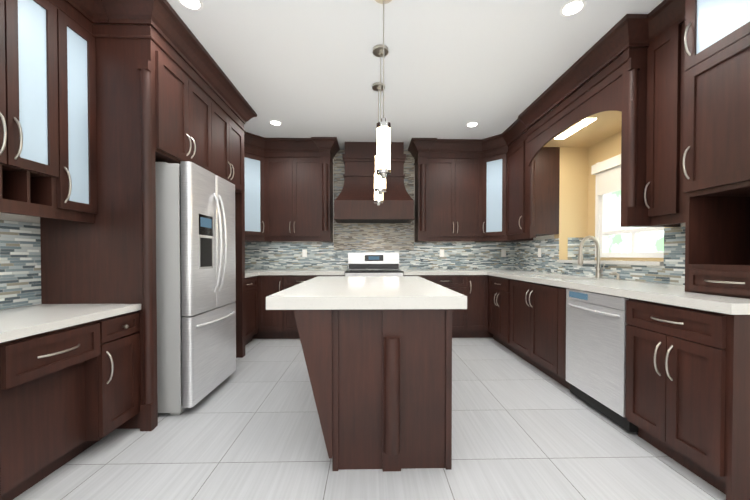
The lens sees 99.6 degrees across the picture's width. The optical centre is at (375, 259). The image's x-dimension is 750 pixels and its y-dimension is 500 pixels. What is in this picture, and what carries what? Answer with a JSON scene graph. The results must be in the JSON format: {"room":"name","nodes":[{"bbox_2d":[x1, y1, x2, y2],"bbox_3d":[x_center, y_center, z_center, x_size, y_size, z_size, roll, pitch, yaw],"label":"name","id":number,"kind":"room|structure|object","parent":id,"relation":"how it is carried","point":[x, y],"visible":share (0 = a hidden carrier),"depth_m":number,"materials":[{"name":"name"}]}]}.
{"room":"kitchen","nodes":[
{"label":"kitchen","id":0,"kind":"room"},
{"bbox_2d":[0,212,39,309],"bbox_3d":[-2.169,-0.267,1.036,0.100,2.740,7.500,0,1,-1],"label":"wall","id":1,"kind":"structure","parent":0,"point":[17,217],"depth_m":1.90,"materials":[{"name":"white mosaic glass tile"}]},
{"bbox_2d":[0,219,40,309],"bbox_3d":[-2.119,0.033,1.155,0.005,0.511,1.728,0,1,-1],"label":"tile backsplash","id":2,"kind":"structure","parent":1,"relation":"attached to","point":[20,263],"depth_m":1.90,"materials":[{"name":"tile"}]},
{"bbox_2d":[0,0,75,215],"bbox_3d":[-1.946,-0.890,1.509,0.363,1.228,0.618,0,1,-1],"label":"upper cabinet","id":3,"kind":"object","parent":1,"relation":"attached to","point":[48,148],"depth_m":1.66,"materials":[{"name":"brown wood"}]},
{"bbox_2d":[36,0,99,219],"bbox_3d":[-1.953,-0.894,1.860,0.363,1.228,0.301,0,1,-1],"label":"upper cabinet","id":4,"kind":"object","parent":1,"relation":"attached to","point":[84,130],"depth_m":1.93,"materials":[{"name":"brown wood"}]},
{"bbox_2d":[93,24,215,179],"bbox_3d":[-1.784,-1.108,2.427,0.723,0.785,0.757,0,1,-1],"label":"upper cabinet","id":5,"kind":"object","parent":1,"relation":"attached to","point":[158,99],"depth_m":2.02,"materials":[{"name":"brown wood"}]},
{"bbox_2d":[136,92,243,195],"bbox_3d":[-1.798,-1.116,3.067,0.723,0.785,0.752,0,1,-1],"label":"upper cabinet","id":6,"kind":"object","parent":1,"relation":"attached to","point":[229,122],"depth_m":3.11,"materials":[{"name":"brown wood"}]},
{"bbox_2d":[245,159,474,269],"bbox_3d":[0.157,-0.317,4.885,5.200,2.740,0.100,0,1,-1],"label":"wall","id":7,"kind":"structure","parent":0,"point":[333,229],"depth_m":4.81,"materials":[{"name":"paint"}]},
{"bbox_2d":[244,132,275,239],"bbox_3d":[-1.664,-0.997,4.485,0.303,1.366,0.602,0,1,-1],"label":"upper cabinet","id":8,"kind":"object","parent":7,"relation":"attached to","point":[256,147],"depth_m":4.35,"materials":[{"name":"brown wood"}]},
{"bbox_2d":[268,148,323,239],"bbox_3d":[-1.200,-0.929,4.601,0.835,1.228,0.391,0,1,-1],"label":"upper cabinet","id":9,"kind":"object","parent":7,"relation":"attached to","point":[288,189],"depth_m":4.46,"materials":[{"name":"brown wood"}]},
{"bbox_2d":[334,142,414,222],"bbox_3d":[-0.026,-1.117,4.546,1.104,1.126,0.534,0,1,-1],"label":"wood range hood","id":10,"kind":"object","parent":7,"relation":"attached to","point":[354,201],"visible":0.98,"depth_m":4.47,"materials":[{"name":"brown wood"}]},
{"bbox_2d":[245,149,511,268],"bbox_3d":[-0.042,-0.771,4.821,4.309,1.826,0.007,0,1,-1],"label":"tile backsplash","id":11,"kind":"structure","parent":7,"relation":"attached to","point":[348,237],"depth_m":4.82,"materials":[{"name":"tile"}]},
{"bbox_2d":[302,249,306,256],"bbox_3d":[-1.082,-0.103,4.802,0.070,0.115,0.006,0,1,-1],"label":"electrical outlet plate","id":12,"kind":"object","parent":11,"relation":"attached to","point":[304,252],"depth_m":4.80,"materials":[{"name":"white plastic"}]},
{"bbox_2d":[440,249,443,256],"bbox_3d":[1.008,-0.104,4.846,0.070,0.115,0.006,0,1,-1],"label":"electrical outlet plate","id":13,"kind":"object","parent":11,"relation":"attached to","point":[441,250],"depth_m":4.84,"materials":[{"name":"white plastic"}]},
{"bbox_2d":[501,249,505,256],"bbox_3d":[1.958,-0.104,4.866,0.070,0.115,0.006,0,1,-1],"label":"electrical outlet plate","id":14,"kind":"object","parent":11,"relation":"attached to","point":[503,251],"depth_m":4.86,"materials":[{"name":"white plastic"}]},
{"bbox_2d":[408,133,532,241],"bbox_3d":[1.304,-0.973,4.499,1.628,1.413,0.698,0,1,-1],"label":"upper cabinet","id":15,"kind":"object","parent":7,"relation":"attached to","point":[460,189],"visible":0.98,"depth_m":4.49,"materials":[{"name":"brown wood"}]},
{"bbox_2d":[13,338,725,499],"bbox_3d":[0.236,1.132,1.104,5.200,0.060,7.700,0,1,-1],"label":"floor","id":16,"kind":"structure","parent":0,"point":[249,428],"depth_m":1.79,"materials":[{"name":"tile"}]},
{"bbox_2d":[0,304,140,499],"bbox_3d":[-1.788,0.695,1.195,0.654,0.809,1.678,0,1,-1],"label":"built-in desk","id":17,"kind":"object","parent":16,"relation":"on","point":[69,382],"visible":1,"depth_m":1.60,"materials":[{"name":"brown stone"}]},
{"bbox_2d":[155,161,235,414],"bbox_3d":[-1.665,0.201,2.548,0.899,1.764,0.740,0,1,-1],"label":"refrigerator","id":18,"kind":"object","parent":16,"relation":"on","point":[196,281],"visible":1,"depth_m":2.21,"materials":[{"name":"grey metal"}]},
{"bbox_2d":[245,275,260,344],"bbox_3d":[-1.836,0.636,3.867,0.678,0.860,0.635,0,1,-1],"label":"base cabinet","id":19,"kind":"object","parent":16,"relation":"on","point":[252,284],"depth_m":3.99,"materials":[{"name":"brown wood"}]},
{"bbox_2d":[245,270,260,277],"bbox_3d":[-1.845,0.181,3.847,0.660,0.048,0.605,0,1,-1],"label":"countertop","id":20,"kind":"structure","parent":19,"relation":"on","point":[248,273],"depth_m":4.03,"materials":[{"name":"white stone"}]},
{"bbox_2d":[261,275,284,338],"bbox_3d":[-1.399,0.628,4.490,0.332,0.860,0.633,0,1,-1],"label":"base cabinet","id":21,"kind":"object","parent":16,"relation":"on","point":[272,321],"depth_m":4.18,"materials":[{"name":"brown wood"}]},
{"bbox_2d":[285,275,324,338],"bbox_3d":[-0.980,0.628,4.499,0.620,0.860,0.633,0,1,-1],"label":"base cabinet","id":22,"kind":"object","parent":16,"relation":"on","point":[291,331],"depth_m":4.19,"materials":[{"name":"brown wood"}]},
{"bbox_2d":[261,269,347,274],"bbox_3d":[-1.306,0.173,4.482,1.765,0.048,0.643,0,1,-1],"label":"countertop","id":23,"kind":"structure","parent":22,"relation":"on","point":[334,271],"depth_m":4.18,"materials":[{"name":"white stone"}]},
{"bbox_2d":[290,308,457,471],"bbox_3d":[-0.027,0.663,2.418,0.810,0.842,1.654,0,1,-1],"label":"kitchen island","id":24,"kind":"object","parent":16,"relation":"on","point":[377,351],"depth_m":1.65,"materials":[{"name":"brown wood"}]},
{"bbox_2d":[266,276,465,309],"bbox_3d":[-0.062,0.208,2.411,1.020,0.065,1.610,0,1,-1],"label":"island countertop","id":25,"kind":"structure","parent":24,"relation":"on","point":[323,291],"depth_m":1.69,"materials":[{"name":"white stone"}]},
{"bbox_2d":[345,253,402,275],"bbox_3d":[-0.029,0.476,4.469,0.766,1.164,0.720,0,1,-1],"label":"range","id":26,"kind":"object","parent":16,"relation":"on","point":[373,264],"visible":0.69,"depth_m":4.72,"materials":[{"name":"grey metal"}]},
{"bbox_2d":[403,275,424,278],"bbox_3d":[0.503,0.628,4.530,0.280,0.860,0.633,0,1,-1],"label":"base cabinet","id":27,"kind":"object","parent":16,"relation":"on","point":[423,276],"depth_m":4.23,"materials":[{"name":"brown wood"}]},
{"bbox_2d":[400,269,484,274],"bbox_3d":[0.902,0.172,4.528,1.079,0.048,0.643,0,1,-1],"label":"countertop","id":28,"kind":"structure","parent":27,"relation":"on","point":[405,271],"depth_m":4.21,"materials":[{"name":"white stone"}]},
{"bbox_2d":[425,275,472,337],"bbox_3d":[0.924,0.627,4.539,0.680,0.860,0.633,0,1,-1],"label":"base cabinet","id":29,"kind":"object","parent":16,"relation":"on","point":[462,319],"depth_m":4.23,"materials":[{"name":"brown wood"}]},
{"bbox_2d":[473,275,484,337],"bbox_3d":[1.351,0.627,4.547,0.287,0.860,0.633,0,1,-1],"label":"base cabinet","id":30,"kind":"object","parent":16,"relation":"on","point":[478,280],"depth_m":4.24,"materials":[{"name":"brown wood"}]},
{"bbox_2d":[485,275,569,358],"bbox_3d":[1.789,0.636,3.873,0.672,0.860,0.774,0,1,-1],"label":"base cabinet","id":31,"kind":"object","parent":16,"relation":"on","point":[528,319],"depth_m":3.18,"materials":[{"name":"brown wood"}]},
{"bbox_2d":[485,269,749,314],"bbox_3d":[1.809,0.190,3.122,0.676,0.048,3.494,0,1,-1],"label":"countertop","id":32,"kind":"structure","parent":31,"relation":"on","point":[671,294],"depth_m":2.01,"materials":[{"name":"white stone"}]},
{"bbox_2d":[578,236,604,277],"bbox_3d":[2.001,-0.031,2.942,0.223,0.396,0.109,0,1,-1],"label":"gooseneck faucet","id":33,"kind":"object","parent":32,"relation":"on","point":[599,270],"visible":1,"depth_m":2.95,"materials":[{"name":"silver metal"}]},
{"bbox_2d":[611,272,620,279],"bbox_3d":[2.071,0.137,2.740,0.081,0.066,0.040,0,1,-1],"label":"soap dispenser","id":34,"kind":"object","parent":32,"relation":"on","point":[617,276],"visible":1,"depth_m":2.73,"materials":[{"name":"silver metal"}]},
{"bbox_2d":[682,0,749,298],"bbox_3d":[1.929,-0.729,1.603,0.498,1.827,0.645,0,1,-1],"label":"tall cabinet","id":35,"kind":"object","parent":32,"relation":"on","point":[716,170],"visible":1,"depth_m":1.70,"materials":[{"name":"brown wood"}]},
{"bbox_2d":[625,298,749,499],"bbox_3d":[1.858,0.664,1.679,0.638,0.860,0.565,0,1,-1],"label":"base cabinet","id":36,"kind":"object","parent":16,"relation":"on","point":[687,395],"depth_m":1.55,"materials":[{"name":"brown wood"}]},
{"bbox_2d":[566,289,637,431],"bbox_3d":[1.804,0.649,2.259,0.645,0.836,0.580,0,1,-1],"label":"dishwasher","id":37,"kind":"object","parent":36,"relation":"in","point":[596,324],"visible":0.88,"depth_m":2.18,"materials":[{"name":"silver metal"}]},
{"bbox_2d":[113,0,684,148],"bbox_3d":[0.236,-1.668,1.068,5.200,0.060,7.700,0,1,-1],"label":"ceiling","id":38,"kind":"structure","parent":0,"point":[311,68],"depth_m":2.60,"materials":[{"name":"white paint"}]},
{"bbox_2d":[177,0,202,10],"bbox_3d":[-1.184,-1.646,2.019,0.150,0.008,0.150,0,1,-1],"label":"recessed light","id":39,"kind":"object","parent":38,"relation":"in","point":[195,5],"visible":1,"depth_m":2.04,"materials":[{"name":"white"}]},
{"bbox_2d":[269,120,281,125],"bbox_3d":[-1.222,-1.669,3.858,0.150,0.008,0.150,0,1,-1],"label":"recessed light","id":40,"kind":"object","parent":38,"relation":"in","point":[275,122],"visible":1,"depth_m":3.84,"materials":[{"name":"white"}]},
{"bbox_2d":[372,82,384,205],"bbox_3d":[0.025,-1.093,3.031,0.124,1.140,0.124,0,1,-1],"label":"pendant light","id":41,"kind":"object","parent":38,"relation":"hanging from","point":[378,199],"visible":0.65,"depth_m":3.02,"materials":[{"name":"silver metal"}]},
{"bbox_2d":[373,44,387,194],"bbox_3d":[0.036,-1.086,2.502,0.124,1.140,0.124,0,1,-1],"label":"pendant light","id":42,"kind":"object","parent":38,"relation":"hanging from","point":[380,185],"visible":0.67,"depth_m":2.48,"materials":[{"name":"silver metal"}]},
{"bbox_2d":[375,0,391,178],"bbox_3d":[0.047,-1.079,1.962,0.124,1.140,0.124,0,1,-1],"label":"pendant light","id":43,"kind":"object","parent":38,"relation":"hanging from","point":[383,129],"visible":0.98,"depth_m":1.93,"materials":[{"name":"silver metal"}]},
{"bbox_2d":[466,122,478,126],"bbox_3d":[1.187,-1.670,3.909,0.150,0.008,0.150,0,1,-1],"label":"recessed light","id":44,"kind":"object","parent":38,"relation":"in","point":[471,124],"visible":1,"depth_m":3.90,"materials":[{"name":"white"}]},
{"bbox_2d":[560,0,586,16],"bbox_3d":[1.285,-1.647,2.070,0.150,0.008,0.150,0,1,-1],"label":"recessed light","id":45,"kind":"object","parent":38,"relation":"in","point":[570,8],"visible":1,"depth_m":2.06,"materials":[{"name":"white"}]},
{"bbox_2d":[515,112,684,284],"bbox_3d":[2.408,-0.269,1.131,0.435,2.740,7.500,0,1,-1],"label":"wall","id":46,"kind":"structure","parent":0,"point":[581,155],"depth_m":3.69,"materials":[{"name":"beige paint"}]},
{"bbox_2d":[503,0,685,239],"bbox_3d":[1.906,-0.955,3.039,0.488,1.413,2.438,0,1,-1],"label":"upper cabinet","id":47,"kind":"object","parent":46,"relation":"attached to","point":[641,90],"visible":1,"depth_m":2.25,"materials":[{"name":"brown wood"}]},
{"bbox_2d":[554,118,596,138],"bbox_3d":[1.973,-1.300,3.159,0.100,0.008,0.500,0,1,-1],"label":"led light","id":48,"kind":"object","parent":47,"relation":"attached to","point":[577,127],"visible":0.93,"depth_m":3.12,"materials":[{"name":"white plastic"}]},
{"bbox_2d":[512,226,684,284],"bbox_3d":[2.142,-0.045,3.344,0.005,0.411,3.010,0,1,-1],"label":"tile backsplash","id":49,"kind":"structure","parent":46,"relation":"attached to","point":[525,253],"depth_m":3.24,"materials":[{"name":"tile"}]},
{"bbox_2d":[557,260,663,265],"bbox_3d":[2.302,0.021,3.043,0.363,0.031,1.316,0,1,-1],"label":"window sill","id":50,"kind":"structure","parent":46,"relation":"attached to","point":[632,262],"depth_m":2.77,"materials":[{"name":"white stone"}]},
{"bbox_2d":[595,162,664,257],"bbox_3d":[2.505,-0.548,3.060,0.080,1.050,0.980,0,1,-1],"label":"window","id":51,"kind":"structure","parent":46,"relation":"in","point":[602,232],"depth_m":3.45,"materials":[{"name":"white"}]},
{"bbox_2d":[591,154,620,195],"bbox_3d":[2.437,-0.871,3.054,0.053,0.345,0.960,0,1,-1],"label":"window blind","id":52,"kind":"object","parent":51,"relation":"attached to","point":[607,172],"visible":0.36,"depth_m":3.31,"materials":[{"name":"white fabric"}]},
{"label":"outside","id":53,"kind":"structure","parent":0,"visible":0},
{"bbox_2d":[609,190,663,252],"bbox_3d":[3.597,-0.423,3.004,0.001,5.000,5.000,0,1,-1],"label":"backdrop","id":54,"kind":"structure","parent":53,"point":[653,241],"depth_m":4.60,"materials":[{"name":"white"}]}
]}

